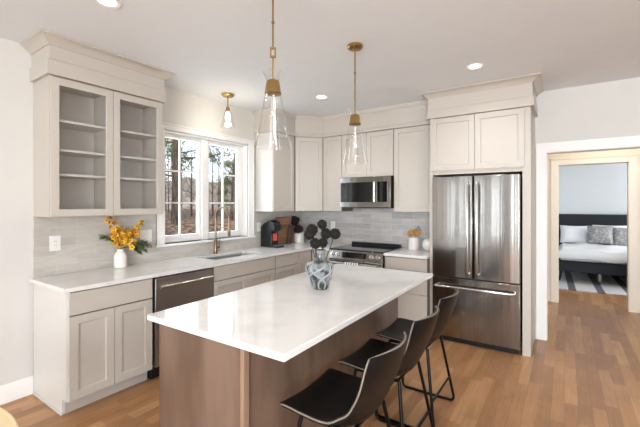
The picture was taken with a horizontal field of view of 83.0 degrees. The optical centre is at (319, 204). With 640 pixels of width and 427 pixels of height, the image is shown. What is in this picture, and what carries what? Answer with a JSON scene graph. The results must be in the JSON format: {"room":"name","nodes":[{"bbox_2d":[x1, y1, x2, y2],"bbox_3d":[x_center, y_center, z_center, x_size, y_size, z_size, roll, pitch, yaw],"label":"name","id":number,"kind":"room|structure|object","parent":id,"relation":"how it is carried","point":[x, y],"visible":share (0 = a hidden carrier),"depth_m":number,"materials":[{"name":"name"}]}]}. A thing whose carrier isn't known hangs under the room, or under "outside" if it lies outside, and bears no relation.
{"room":"kitchen","nodes":[
{"label":"kitchen","id":0,"kind":"room"},
{"bbox_2d":[0,37,255,390],"bbox_3d":[-2.845,0.126,2.175,0.160,2.743,9.287,0,0,34],"label":"wall","id":1,"kind":"structure","parent":0,"point":[182,108],"depth_m":2.80,"materials":[{"name":"paint"}]},
{"bbox_2d":[0,376,32,404],"bbox_3d":[-3.787,1.427,0.633,0.014,0.140,5.397,0,0,34],"label":"baseboard","id":2,"kind":"structure","parent":1,"relation":"attached to","point":[18,389],"depth_m":2.77,"materials":[{"name":"paint"}]},
{"bbox_2d":[20,29,175,216],"bbox_3d":[-1.847,-0.574,3.129,0.417,1.342,1.079,0,0,34],"label":"upper cabinet","id":3,"kind":"object","parent":1,"relation":"attached to","point":[97,151],"visible":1,"depth_m":3.06,"materials":[{"name":"beige paint"}]},
{"bbox_2d":[59,119,104,132],"bbox_3d":[-2.022,-0.642,2.979,0.274,0.018,0.424,0,0,34],"label":"shelf","id":4,"kind":"object","parent":3,"relation":"attached to","point":[64,125],"depth_m":3.01,"materials":[{"name":"wood"}]},
{"bbox_2d":[59,149,104,157],"bbox_3d":[-2.022,-0.417,2.979,0.274,0.018,0.424,0,0,34],"label":"shelf","id":5,"kind":"object","parent":3,"relation":"attached to","point":[63,153],"depth_m":2.98,"materials":[{"name":"wood"}]},
{"bbox_2d":[59,173,104,179],"bbox_3d":[-2.022,-0.227,2.979,0.274,0.018,0.424,0,0,34],"label":"shelf","id":6,"kind":"object","parent":3,"relation":"attached to","point":[62,176],"depth_m":3.01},
{"bbox_2d":[120,129,155,140],"bbox_3d":[-1.772,-0.642,3.347,0.274,0.018,0.424,0,0,34],"label":"shelf","id":7,"kind":"object","parent":3,"relation":"attached to","point":[125,135],"depth_m":3.38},
{"bbox_2d":[120,155,155,162],"bbox_3d":[-1.772,-0.417,3.347,0.274,0.018,0.424,0,0,34],"label":"shelf","id":8,"kind":"object","parent":3,"relation":"attached to","point":[123,159],"depth_m":3.38,"materials":[{"name":"wood"}]},
{"bbox_2d":[120,177,155,181],"bbox_3d":[-1.772,-0.227,3.347,0.274,0.018,0.424,0,0,34],"label":"shelf","id":9,"kind":"object","parent":3,"relation":"attached to","point":[122,179],"depth_m":3.36,"materials":[{"name":"wood"}]},
{"bbox_2d":[33,211,302,277],"bbox_3d":[-1.274,0.340,4.335,0.008,0.486,3.547,0,0,34],"label":"backsplash","id":10,"kind":"structure","parent":1,"relation":"attached to","point":[82,249],"depth_m":3.24,"materials":[{"name":"grey tile"}]},
{"bbox_2d":[49,235,60,250],"bbox_3d":[-2.183,0.322,2.984,0.008,0.125,0.080,0,0,34],"label":"wall outlet","id":11,"kind":"object","parent":10,"relation":"attached to","point":[54,241],"visible":1,"depth_m":2.98,"materials":[{"name":"white plastic"}]},
{"bbox_2d":[53,239,57,247],"bbox_3d":[-2.181,0.322,2.982,0.002,0.068,0.034,0,0,34],"label":"socket","id":12,"kind":"object","parent":11,"relation":"attached to","point":[55,241],"depth_m":2.98,"materials":[{"name":"white plastic"}]},
{"bbox_2d":[140,229,151,241],"bbox_3d":[-1.744,0.319,3.629,0.008,0.125,0.125,0,0,34],"label":"light switch","id":13,"kind":"object","parent":10,"relation":"attached to","point":[144,234],"visible":0.87,"depth_m":3.63,"materials":[{"name":"white plastic"}]},
{"bbox_2d":[257,222,260,230],"bbox_3d":[-0.837,0.312,4.965,0.008,0.120,0.075,0,0,34],"label":"wall outlet","id":14,"kind":"object","parent":10,"relation":"attached to","point":[258,224],"visible":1,"depth_m":4.97,"materials":[{"name":"white plastic"}]},
{"bbox_2d":[155,122,254,247],"bbox_3d":[-1.351,-0.204,4.341,0.194,1.298,1.430,0,0,34],"label":"window","id":15,"kind":"structure","parent":1,"relation":"in","point":[200,137],"depth_m":4.33,"materials":[{"name":"paint"}]},
{"bbox_2d":[256,132,293,211],"bbox_3d":[-0.613,-0.428,5.013,0.324,1.050,0.458,0,0,34],"label":"upper cabinet","id":16,"kind":"object","parent":1,"relation":"attached to","point":[275,164],"visible":1,"depth_m":4.85,"materials":[{"name":"beige paint"}]},
{"bbox_2d":[123,243,144,249],"bbox_3d":[-1.728,0.448,3.389,0.212,0.198,0.134,0,0,6],"label":"fern sprig","id":17,"kind":"object","parent":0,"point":[139,244],"visible":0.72,"depth_m":3.36,"materials":[{"name":"plant"}]},
{"bbox_2d":[126,247,142,254],"bbox_3d":[-1.763,0.470,3.421,0.194,0.155,0.134,0,0,-14],"label":"fern sprig","id":18,"kind":"object","parent":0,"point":[135,249],"visible":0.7,"depth_m":3.41,"materials":[{"name":"plant"}]},
{"bbox_2d":[0,0,639,116],"bbox_3d":[-0.051,-1.296,0.272,6.880,0.100,9.280,0,0,34],"label":"ceiling","id":19,"kind":"structure","parent":0,"point":[411,48],"depth_m":2.76,"materials":[{"name":"paint"}]},
{"bbox_2d":[94,0,120,7],"bbox_3d":[-1.306,-1.244,2.220,0.152,0.007,0.152,0,0,34],"label":"recessed light","id":20,"kind":"object","parent":19,"relation":"in","point":[105,3],"visible":1,"depth_m":2.25,"materials":[{"name":"paint"}]},
{"bbox_2d":[221,92,233,120],"bbox_3d":[-1.045,-1.056,4.103,0.164,0.377,0.164,0,0,34],"label":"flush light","id":21,"kind":"object","parent":19,"relation":"attached to","point":[227,95],"visible":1,"depth_m":4.08,"materials":[{"name":"gold metal"}]},
{"bbox_2d":[255,0,290,149],"bbox_3d":[-0.267,-0.784,2.054,0.206,0.922,0.206,0,0,-8],"label":"pendant light","id":22,"kind":"object","parent":19,"relation":"hanging from","point":[272,89],"visible":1,"depth_m":2.05,"materials":[{"name":"gold metal"}]},
{"bbox_2d":[315,95,327,98],"bbox_3d":[0.017,-1.244,4.208,0.152,0.007,0.152,0,0,34],"label":"recessed light","id":23,"kind":"object","parent":19,"relation":"in","point":[317,96],"visible":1,"depth_m":4.21,"materials":[{"name":"paint"}]},
{"bbox_2d":[342,42,367,163],"bbox_3d":[0.275,-0.784,2.842,0.206,0.922,0.206,0,0,12],"label":"pendant light","id":24,"kind":"object","parent":19,"relation":"hanging from","point":[354,47],"visible":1,"depth_m":2.83,"materials":[{"name":"gold metal"}]},
{"bbox_2d":[466,63,483,69],"bbox_3d":[1.400,-1.244,3.270,0.152,0.007,0.152,0,0,34],"label":"recessed light","id":25,"kind":"object","parent":19,"relation":"in","point":[474,66],"visible":1,"depth_m":3.27,"materials":[{"name":"paint"}]},
{"bbox_2d":[0,289,639,426],"bbox_3d":[1.479,1.527,2.648,6.740,0.060,14.650,0,0,34],"label":"floor","id":26,"kind":"structure","parent":0,"point":[586,373],"depth_m":2.99,"materials":[{"name":"brown wood"}]},
{"bbox_2d":[0,407,18,426],"bbox_3d":[-1.454,1.126,0.814,1.200,0.742,1.200,0,0,34],"label":"round table","id":27,"kind":"object","parent":26,"relation":"on","point":[6,419],"visible":1,"depth_m":1.27,"materials":[{"name":"brown wood"}]},
{"bbox_2d":[33,278,151,415],"bbox_3d":[-1.835,1.056,2.949,0.622,0.883,0.640,0,0,34],"label":"base cabinet","id":28,"kind":"object","parent":26,"relation":"on","point":[91,345],"visible":0.97,"depth_m":2.72,"materials":[{"name":"beige paint"}]},
{"bbox_2d":[147,268,213,378],"bbox_3d":[-1.451,1.057,3.459,0.661,0.880,0.614,0,0,34],"label":"dishwasher","id":29,"kind":"object","parent":26,"relation":"on","point":[173,290],"visible":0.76,"depth_m":3.20,"materials":[{"name":"grey metal"}]},
{"bbox_2d":[211,256,274,296],"bbox_3d":[-1.043,1.056,4.113,0.622,0.882,0.915,0,0,34],"label":"base cabinet","id":30,"kind":"object","parent":26,"relation":"on","point":[228,278],"visible":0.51,"depth_m":3.88,"materials":[{"name":"beige paint"}]},
{"bbox_2d":[274,252,298,279],"bbox_3d":[-0.656,1.056,4.684,0.622,0.882,0.461,0,0,34],"label":"base cabinet","id":31,"kind":"object","parent":26,"relation":"on","point":[286,265],"visible":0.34,"depth_m":4.49,"materials":[{"name":"beige paint"}]},
{"bbox_2d":[147,264,432,426],"bbox_3d":[0.018,1.040,2.482,0.930,0.914,1.977,0,0,33],"label":"kitchen island","id":32,"kind":"object","parent":26,"relation":"on","point":[231,359],"visible":0.95,"depth_m":1.85,"materials":[{"name":"stone"}]},
{"bbox_2d":[147,264,432,361],"bbox_3d":[0.018,0.598,2.482,0.930,0.030,1.977,0,0,33],"label":"island countertop","id":33,"kind":"structure","parent":32,"relation":"on","point":[280,319],"depth_m":1.99,"materials":[{"name":"white stone"}]},
{"bbox_2d":[305,249,333,289],"bbox_3d":[0.004,0.449,2.504,0.198,0.267,0.194,0,0,-25],"label":"glass vase","id":34,"kind":"object","parent":33,"relation":"on","point":[319,271],"visible":1,"depth_m":2.44,"materials":[{"name":"glass"}]},
{"bbox_2d":[304,229,314,256],"bbox_3d":[-0.058,0.364,2.491,0.082,0.386,0.120,0,0,34],"label":"flower","id":35,"kind":"object","parent":34,"relation":"in","point":[309,234],"visible":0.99,"depth_m":2.46,"materials":[{"name":"plant"}]},
{"bbox_2d":[306,224,317,234],"bbox_3d":[-0.045,0.347,2.536,0.107,0.422,0.086,0,0,-13],"label":"flower","id":36,"kind":"object","parent":34,"relation":"in","point":[313,227],"visible":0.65,"depth_m":2.52,"materials":[{"name":"plant"}]},
{"bbox_2d":[310,238,320,257],"bbox_3d":[-0.033,0.394,2.475,0.078,0.327,0.082,0,0,-31],"label":"flower","id":37,"kind":"object","parent":34,"relation":"in","point":[315,243],"visible":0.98,"depth_m":2.46,"materials":[{"name":"plant"}]},
{"bbox_2d":[317,219,326,249],"bbox_3d":[0.015,0.330,2.503,0.074,0.453,0.071,0,0,34],"label":"flower","id":38,"kind":"object","parent":34,"relation":"in","point":[322,224],"visible":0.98,"depth_m":2.49,"materials":[{"name":"plant"}]},
{"bbox_2d":[319,238,327,249],"bbox_3d":[0.020,0.394,2.522,0.073,0.326,0.072,0,0,-33],"label":"flower","id":39,"kind":"object","parent":34,"relation":"in","point":[324,242],"visible":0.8,"depth_m":2.50,"materials":[{"name":"plant"}]},
{"bbox_2d":[321,228,330,249],"bbox_3d":[0.042,0.361,2.524,0.077,0.392,0.084,0,0,34],"label":"flower","id":40,"kind":"object","parent":34,"relation":"in","point":[325,233],"visible":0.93,"depth_m":2.50,"materials":[{"name":"plant"}]},
{"bbox_2d":[326,228,340,258],"bbox_3d":[0.070,0.360,2.515,0.156,0.395,0.078,0,0,19],"label":"flower","id":41,"kind":"object","parent":34,"relation":"in","point":[335,233],"visible":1,"depth_m":2.49,"materials":[{"name":"plant"}]},
{"bbox_2d":[299,250,328,273],"bbox_3d":[-0.151,1.056,5.164,0.916,0.882,0.896,0,0,34],"label":"base cabinet","id":42,"kind":"object","parent":26,"relation":"on","point":[306,256],"visible":0.18,"depth_m":4.79,"materials":[{"name":"beige paint"}]},
{"bbox_2d":[29,241,347,293],"bbox_3d":[-0.901,0.598,4.059,0.918,0.030,3.566,0,0,34],"label":"countertop","id":43,"kind":"structure","parent":42,"relation":"on","point":[89,279],"depth_m":3.23,"materials":[{"name":"white stone"}]},
{"bbox_2d":[113,249,126,267],"bbox_3d":[-1.839,0.497,3.334,0.110,0.170,0.109,0,0,34],"label":"bottle vase","id":44,"kind":"object","parent":43,"relation":"on","point":[120,257],"visible":0.98,"depth_m":3.30,"materials":[{"name":"white ceramic"}]},
{"bbox_2d":[98,233,112,241],"bbox_3d":[-1.889,0.398,3.260,0.132,0.297,0.183,0,0,34],"label":"fern sprig","id":45,"kind":"object","parent":44,"relation":"in","point":[101,235],"visible":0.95,"depth_m":3.22,"materials":[{"name":"plant"}]},
{"bbox_2d":[104,216,117,234],"bbox_3d":[-1.873,0.323,3.275,0.062,0.448,0.150,0,0,34],"label":"branch","id":46,"kind":"object","parent":44,"relation":"in","point":[106,220],"visible":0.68,"depth_m":3.25,"materials":[{"name":"yellow plant"}]},
{"bbox_2d":[109,220,126,248],"bbox_3d":[-1.822,0.344,3.271,0.166,0.406,0.136,0,0,-38],"label":"branch","id":47,"kind":"object","parent":44,"relation":"in","point":[117,227],"visible":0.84,"depth_m":3.26,"materials":[{"name":"yellow plant"}]},
{"bbox_2d":[110,227,131,244],"bbox_3d":[-1.798,0.376,3.299,0.169,0.343,0.174,0,0,-12],"label":"branch","id":48,"kind":"object","parent":44,"relation":"in","point":[113,236],"visible":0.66,"depth_m":3.28,"materials":[{"name":"yellow plant"}]},
{"bbox_2d":[113,235,136,249],"bbox_3d":[-1.774,0.408,3.306,0.190,0.279,0.176,0,0,34],"label":"branch","id":49,"kind":"object","parent":44,"relation":"in","point":[129,240],"visible":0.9,"depth_m":3.29,"materials":[{"name":"yellow plant"}]},
{"bbox_2d":[114,230,139,248],"bbox_3d":[-1.772,0.387,3.348,0.125,0.320,0.215,0,0,34],"label":"branch","id":50,"kind":"object","parent":44,"relation":"in","point":[135,233],"visible":0.54,"depth_m":3.33,"materials":[{"name":"yellow plant"}]},
{"bbox_2d":[121,225,138,248],"bbox_3d":[-1.776,0.371,3.390,0.117,0.352,0.131,0,0,8],"label":"branch","id":51,"kind":"object","parent":44,"relation":"in","point":[133,229],"visible":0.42,"depth_m":3.40,"materials":[{"name":"yellow plant"}]},
{"bbox_2d":[123,220,143,244],"bbox_3d":[-1.762,0.347,3.409,0.079,0.401,0.225,0,0,34],"label":"branch","id":52,"kind":"object","parent":44,"relation":"in","point":[140,222],"visible":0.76,"depth_m":3.46,"materials":[{"name":"yellow plant"}]},
{"bbox_2d":[124,237,147,246],"bbox_3d":[-1.746,0.432,3.421,0.140,0.230,0.251,0,0,34],"label":"fern sprig","id":53,"kind":"object","parent":44,"relation":"in","point":[142,241],"visible":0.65,"depth_m":3.44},
{"bbox_2d":[124,241,152,247],"bbox_3d":[-1.720,0.449,3.423,0.142,0.197,0.285,0,0,34],"label":"fern sprig","id":54,"kind":"object","parent":44,"relation":"in","point":[147,245],"visible":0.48,"depth_m":3.47,"materials":[{"name":"plant"}]},
{"bbox_2d":[213,206,230,253],"bbox_3d":[-1.131,0.304,4.223,0.276,0.557,0.086,0,0,34],"label":"kitchen faucet","id":55,"kind":"object","parent":43,"relation":"on","point":[219,208],"visible":1,"depth_m":4.25,"materials":[{"name":"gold metal"}]},
{"bbox_2d":[205,253,248,259],"bbox_3d":[-1.037,0.705,4.176,0.380,0.184,0.750,0,0,34],"label":"sink","id":56,"kind":"object","parent":43,"relation":"in","point":[238,254],"visible":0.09,"depth_m":4.38,"materials":[{"name":"metal"}]},
{"bbox_2d":[261,220,283,247],"bbox_3d":[-0.654,0.398,4.944,0.310,0.370,0.140,0,0,34],"label":"coffee machine","id":57,"kind":"object","parent":43,"relation":"on","point":[269,230],"visible":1,"depth_m":4.90,"materials":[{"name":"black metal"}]},
{"bbox_2d":[274,217,291,244],"bbox_3d":[-0.552,0.383,5.207,0.090,0.397,0.360,0,0,34],"label":"cutting board","id":58,"kind":"object","parent":43,"relation":"on","point":[285,222],"visible":0.56,"depth_m":5.22,"materials":[{"name":"brown wood"}]},
{"bbox_2d":[286,225,293,243],"bbox_3d":[-0.435,0.447,5.321,0.064,0.268,0.120,0,0,34],"label":"cutting board","id":59,"kind":"object","parent":43,"relation":"on","point":[290,228],"visible":1,"depth_m":5.30,"materials":[{"name":"wood"}]},
{"bbox_2d":[294,232,303,242],"bbox_3d":[-0.319,0.502,5.508,0.144,0.159,0.144,0,0,34],"label":"ceramic pot","id":60,"kind":"object","parent":43,"relation":"on","point":[299,238],"visible":0.84,"depth_m":5.45,"materials":[{"name":"ceramic"}]},
{"bbox_2d":[291,216,299,225],"bbox_3d":[-0.382,0.368,5.509,0.164,0.390,0.158,0,0,34],"label":"flower","id":61,"kind":"object","parent":60,"relation":"in","point":[295,220],"visible":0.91,"depth_m":5.46,"materials":[{"name":"plant"}]},
{"bbox_2d":[294,224,302,234],"bbox_3d":[-0.327,0.432,5.458,0.158,0.261,0.156,0,0,34],"label":"flower","id":62,"kind":"object","parent":60,"relation":"in","point":[298,229],"visible":0.97,"depth_m":5.42,"materials":[{"name":"plant"}]},
{"bbox_2d":[280,331,407,426],"bbox_3d":[0.141,1.054,1.725,0.530,0.887,0.520,0,0,34],"label":"bar stool","id":63,"kind":"object","parent":26,"relation":"on","point":[337,398],"visible":1,"depth_m":1.62,"materials":[{"name":"black leather"}]},
{"bbox_2d":[328,241,401,267],"bbox_3d":[0.587,1.001,4.747,0.760,0.932,0.694,0,0,34],"label":"range","id":64,"kind":"object","parent":26,"relation":"on","point":[368,254],"visible":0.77,"depth_m":4.58,"materials":[{"name":"silver metal"}]},
{"bbox_2d":[344,262,358,265],"bbox_3d":[0.393,0.879,4.474,0.190,0.315,0.034,0,0,34],"label":"dish towel","id":65,"kind":"object","parent":64,"relation":"hanging from","point":[347,263],"visible":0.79,"depth_m":4.46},
{"bbox_2d":[330,244,401,253],"bbox_3d":[0.610,0.582,4.781,0.760,0.017,0.612,0,0,34],"label":"cooktop","id":66,"kind":"object","parent":64,"relation":"in","point":[350,248],"depth_m":4.68,"materials":[{"name":"black glass"}]},
{"bbox_2d":[338,305,439,426],"bbox_3d":[0.439,1.054,2.181,0.530,0.887,0.520,0,0,34],"label":"bar stool","id":67,"kind":"object","parent":26,"relation":"on","point":[420,333],"visible":0.77,"depth_m":2.06,"materials":[{"name":"black leather"}]},
{"bbox_2d":[385,256,429,320],"bbox_3d":[1.158,1.056,4.440,0.513,0.882,0.622,0,0,34],"label":"base cabinet","id":68,"kind":"object","parent":26,"relation":"on","point":[414,304],"visible":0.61,"depth_m":4.13,"materials":[{"name":"beige paint"}]},
{"bbox_2d":[384,248,429,258],"bbox_3d":[1.152,0.598,4.433,0.520,0.030,0.641,0,0,34],"label":"countertop","id":69,"kind":"structure","parent":68,"relation":"on","point":[403,252],"depth_m":4.28,"materials":[{"name":"white stone"}]},
{"bbox_2d":[408,237,419,249],"bbox_3d":[1.211,0.504,4.673,0.144,0.155,0.143,0,0,34],"label":"utensil crock","id":70,"kind":"object","parent":69,"relation":"on","point":[413,243],"visible":0.96,"depth_m":4.62,"materials":[{"name":"ceramic"}]},
{"bbox_2d":[422,238,429,250],"bbox_3d":[1.364,0.505,4.533,0.160,0.153,0.159,0,0,34],"label":"round vase","id":71,"kind":"object","parent":69,"relation":"on","point":[426,243],"visible":0.7,"depth_m":4.48,"materials":[{"name":"white ceramic"}]},
{"bbox_2d":[375,288,458,426],"bbox_3d":[0.728,1.054,2.632,0.530,0.887,0.520,0,0,34],"label":"bar stool","id":72,"kind":"object","parent":26,"relation":"on","point":[394,332],"visible":0.68,"depth_m":2.51,"materials":[{"name":"black leather"}]},
{"bbox_2d":[433,174,521,354],"bbox_3d":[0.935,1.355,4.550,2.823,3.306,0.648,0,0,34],"label":"refrigerator","id":73,"kind":"object","parent":26,"relation":"on","point":[477,220],"visible":0.85,"depth_m":3.75,"materials":[{"name":"silver metal"}]},
{"bbox_2d":[420,72,543,356],"bbox_3d":[1.784,0.126,4.010,1.163,2.742,0.645,0,0,34],"label":"tall cabinet","id":74,"kind":"object","parent":26,"relation":"on","point":[484,128],"visible":0.91,"depth_m":3.74,"materials":[{"name":"beige paint"}]},
{"bbox_2d":[559,271,626,295],"bbox_3d":[5.571,1.486,6.855,2.500,0.022,2.290,0,0,34],"label":"area rug","id":75,"kind":"object","parent":26,"relation":"on","point":[575,281],"visible":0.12,"depth_m":6.73,"materials":[{"name":"fabric"}]},
{"bbox_2d":[559,214,626,280],"bbox_3d":[5.851,0.852,7.221,1.950,1.250,1.930,0,0,34],"label":"bed","id":76,"kind":"object","parent":75,"relation":"on","point":[569,265],"visible":0.49,"depth_m":6.93,"materials":[{"name":"grey fabric"}]},
{"bbox_2d":[559,243,626,263],"bbox_3d":[5.711,0.946,7.015,1.890,0.222,1.552,0,0,34],"label":"duvet","id":77,"kind":"object","parent":76,"relation":"on","point":[616,254],"visible":0.83,"depth_m":6.75,"materials":[{"name":"white fabric"}]},
{"bbox_2d":[560,225,587,242],"bbox_3d":[5.637,0.667,8.037,0.520,0.385,0.220,0,0,34],"label":"pillow","id":78,"kind":"object","parent":77,"relation":"on","point":[572,234],"visible":0.94,"depth_m":7.98,"materials":[{"name":"white fabric"}]},
{"bbox_2d":[587,225,613,244],"bbox_3d":[5.920,0.647,7.652,0.440,0.381,0.211,0,0,34],"label":"pillow","id":79,"kind":"object","parent":77,"relation":"on","point":[596,234],"visible":1,"depth_m":7.60,"materials":[{"name":"fabric"}]},
{"bbox_2d":[613,227,626,245],"bbox_3d":[6.315,0.677,7.504,0.444,0.381,0.215,0,0,30],"label":"pillow","id":80,"kind":"object","parent":77,"relation":"on","point":[619,234],"visible":0.48,"depth_m":7.49,"materials":[{"name":"fabric"}]},
{"bbox_2d":[592,225,626,227],"bbox_3d":[6.226,0.637,7.782,0.600,0.371,0.172,0,0,34],"label":"pillow","id":81,"kind":"object","parent":76,"relation":"on","point":[592,225],"visible":0.12,"depth_m":7.70,"materials":[{"name":"white fabric"}]},
{"bbox_2d":[329,117,535,338],"bbox_3d":[1.103,0.126,4.981,3.215,2.743,0.193,0,0,34],"label":"wall","id":82,"kind":"structure","parent":0,"point":[535,117],"depth_m":4.02,"materials":[{"name":"paint"}]},
{"bbox_2d":[294,137,322,210],"bbox_3d":[-0.198,-0.428,5.370,0.608,1.050,0.609,0,0,34],"label":"upper cabinet","id":83,"kind":"object","parent":82,"relation":"attached to","point":[308,151],"visible":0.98,"depth_m":5.14,"materials":[{"name":"beige paint"}]},
{"bbox_2d":[323,136,352,210],"bbox_3d":[0.259,-0.428,5.233,0.313,1.050,0.322,0,0,34],"label":"upper cabinet","id":84,"kind":"object","parent":82,"relation":"attached to","point":[332,146],"visible":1,"depth_m":5.11,"materials":[{"name":"beige paint"}]},
{"bbox_2d":[252,100,429,137],"bbox_3d":[0.287,-1.100,4.830,2.363,0.290,0.680,0,0,12],"label":"trim","id":85,"kind":"structure","parent":82,"relation":"attached to","point":[411,114],"depth_m":4.81,"materials":[{"name":"beige paint"}]},
{"bbox_2d":[303,208,429,248],"bbox_3d":[0.637,0.110,5.176,2.209,0.946,0.008,0,0,34],"label":"backsplash","id":86,"kind":"structure","parent":82,"relation":"attached to","point":[375,225],"depth_m":5.09,"materials":[{"name":"grey tile"}]},
{"bbox_2d":[331,221,334,228],"bbox_3d":[0.196,0.317,5.465,0.075,0.120,0.008,0,0,34],"label":"wall outlet","id":87,"kind":"object","parent":86,"relation":"attached to","point":[332,222],"visible":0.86,"depth_m":5.46,"materials":[{"name":"white plastic"}]},
{"bbox_2d":[340,176,393,207],"bbox_3d":[0.673,-0.154,4.882,0.738,0.412,0.436,0,0,34],"label":"microwave","id":88,"kind":"object","parent":82,"relation":"attached to","point":[372,191],"visible":0.97,"depth_m":4.70,"materials":[{"name":"silver metal"}]},
{"bbox_2d":[342,129,393,177],"bbox_3d":[0.705,-0.658,4.930,0.762,0.590,0.322,0,0,34],"label":"upper cabinet","id":89,"kind":"object","parent":82,"relation":"attached to","point":[379,145],"visible":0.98,"depth_m":4.78,"materials":[{"name":"beige paint"}]},
{"bbox_2d":[394,125,429,211],"bbox_3d":[1.239,-0.428,4.567,0.526,1.050,0.322,0,0,34],"label":"upper cabinet","id":90,"kind":"object","parent":82,"relation":"attached to","point":[411,144],"visible":0.62,"depth_m":4.46,"materials":[{"name":"beige paint"}]},
{"bbox_2d":[536,77,639,143],"bbox_3d":[3.847,0.126,3.148,3.385,2.743,0.140,0,0,34],"label":"wall","id":91,"kind":"structure","parent":0,"point":[611,109],"depth_m":3.77,"materials":[{"name":"paint"}]},
{"bbox_2d":[536,135,639,340],"bbox_3d":[3.265,0.412,3.528,1.985,2.170,0.166,0,0,34],"label":"trim","id":92,"kind":"structure","parent":91,"relation":"attached to","point":[627,142],"depth_m":3.98,"materials":[{"name":"paint"}]},
{"bbox_2d":[559,163,626,214],"bbox_3d":[5.668,0.126,6.463,4.900,2.743,3.630,0,0,34],"label":"wall","id":93,"kind":"structure","parent":0,"point":[599,188],"depth_m":8.19,"materials":[{"name":"paint"}]},
{"bbox_2d":[548,148,639,312],"bbox_3d":[3.623,0.126,4.521,3.500,2.743,1.880,0,0,34],"label":"wall","id":94,"kind":"structure","parent":0,"point":[624,151],"depth_m":5.33,"materials":[{"name":"paint"}]},
{"bbox_2d":[551,154,637,312],"bbox_3d":[3.992,0.405,5.318,1.015,2.185,0.148,0,0,34],"label":"trim","id":95,"kind":"structure","parent":94,"relation":"attached to","point":[631,160],"depth_m":5.11,"materials":[{"name":"paint"}]},
{"label":"outside","id":96,"kind":"structure","parent":0,"visible":0},
{"bbox_2d":[165,208,234,235],"bbox_3d":[-9.956,1.257,31.064,44.000,1.191,66.000,0,0,34],"label":"ground","id":97,"kind":"structure","parent":96,"point":[188,222],"depth_m":14.90,"materials":[{"name":"brown soil"}]},
{"bbox_2d":[165,150,171,212],"bbox_3d":[-15.701,-2.914,36.525,2.782,7.953,5.182,0,0,-9],"label":"bare tree","id":98,"kind":"object","parent":97,"relation":"on","point":[168,183],"visible":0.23,"depth_m":36.51,"materials":[{"name":"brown plant"}]},
{"bbox_2d":[165,140,181,219],"bbox_3d":[-7.109,-2.796,17.009,3.614,7.383,3.881,0,0,19],"label":"bare tree","id":99,"kind":"object","parent":97,"relation":"on","point":[171,140],"visible":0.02,"depth_m":17.00,"materials":[{"name":"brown plant"}]},
{"bbox_2d":[165,158,183,210],"bbox_3d":[-17.027,-3.137,40.163,5.289,8.320,2.839,0,0,-40],"label":"bare tree","id":100,"kind":"object","parent":97,"relation":"on","point":[169,158],"visible":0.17,"depth_m":40.43,"materials":[{"name":"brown plant"}]},
{"bbox_2d":[167,156,190,210],"bbox_3d":[-16.749,-2.925,43.576,4.370,8.073,4.682,0,0,5],"label":"bare tree","id":101,"kind":"object","parent":97,"relation":"on","point":[188,156],"visible":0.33,"depth_m":43.59,"materials":[{"name":"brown plant"}]},
{"bbox_2d":[165,143,212,191],"bbox_3d":[-7.984,-2.494,19.623,4.279,7.410,4.584,0,0,-7],"label":"bare tree","id":102,"kind":"object","parent":97,"relation":"on","point":[185,143],"visible":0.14,"depth_m":19.87,"materials":[{"name":"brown plant"}]},
{"bbox_2d":[185,168,195,209],"bbox_3d":[-19.018,-2.739,53.316,3.129,7.728,3.651,0,0,26],"label":"bare tree","id":103,"kind":"object","parent":97,"relation":"on","point":[188,168],"visible":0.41,"depth_m":52.61,"materials":[{"name":"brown plant"}]},
{"bbox_2d":[171,139,224,209],"bbox_3d":[-8.420,-5.617,21.010,7.448,13.544,7.189,0,0,44],"label":"pine tree","id":104,"kind":"object","parent":97,"relation":"on","point":[171,139],"visible":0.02,"depth_m":20.58,"materials":[{"name":"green plant"}]},
{"bbox_2d":[182,156,216,198],"bbox_3d":[-7.797,-1.539,22.309,2.178,5.187,2.776,0,0,4],"label":"bare tree","id":105,"kind":"object","parent":97,"relation":"on","point":[193,156],"visible":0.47,"depth_m":22.23,"materials":[{"name":"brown plant"}]},
{"bbox_2d":[165,138,234,224],"bbox_3d":[-6.007,-4.713,14.006,6.706,11.283,6.882,0,0,-4],"label":"pine tree","id":106,"kind":"object","parent":97,"relation":"on","point":[174,212],"visible":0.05,"depth_m":13.95,"materials":[{"name":"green plant"}]},
{"bbox_2d":[182,154,217,215],"bbox_3d":[-9.052,-2.028,26.550,3.331,6.219,2.614,0,0,-35],"label":"bare tree","id":107,"kind":"object","parent":97,"relation":"on","point":[191,154],"visible":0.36,"depth_m":26.67,"materials":[{"name":"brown plant"}]},
{"bbox_2d":[184,152,229,216],"bbox_3d":[-7.721,-1.988,25.040,4.339,6.210,2.329,0,0,38],"label":"bare tree","id":108,"kind":"object","parent":97,"relation":"on","point":[218,152],"visible":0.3,"depth_m":25.23,"materials":[{"name":"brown plant"}]},
{"bbox_2d":[209,157,229,210],"bbox_3d":[-11.041,-2.682,39.971,3.681,7.308,2.889,0,0,1],"label":"bare tree","id":109,"kind":"object","parent":97,"relation":"on","point":[215,157],"visible":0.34,"depth_m":39.50,"materials":[{"name":"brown plant"}]},
{"bbox_2d":[211,155,229,215],"bbox_3d":[-7.780,-1.685,29.207,2.143,5.593,2.731,0,0,15],"label":"bare tree","id":110,"kind":"object","parent":97,"relation":"on","point":[218,155],"visible":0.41,"depth_m":29.06,"materials":[{"name":"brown plant"}]},
{"bbox_2d":[209,145,234,219],"bbox_3d":[-4.300,-3.186,18.795,4.426,8.371,4.381,0,0,-36],"label":"bare tree","id":111,"kind":"object","parent":97,"relation":"on","point":[233,169],"visible":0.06,"depth_m":18.96,"materials":[{"name":"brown plant"}]},
{"bbox_2d":[213,159,234,207],"bbox_3d":[-6.805,-1.415,29.782,3.819,4.975,3.200,0,0,-18],"label":"bush","id":112,"kind":"object","parent":97,"relation":"on","point":[229,162],"visible":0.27,"depth_m":29.07,"materials":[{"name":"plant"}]},
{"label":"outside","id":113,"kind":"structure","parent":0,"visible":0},
{"bbox_2d":[166,177,234,209],"bbox_3d":[-47.146,-4.283,72.056,64.000,10.718,144.000,0,0,34],"label":"hill","id":114,"kind":"structure","parent":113,"point":[185,199],"depth_m":73.47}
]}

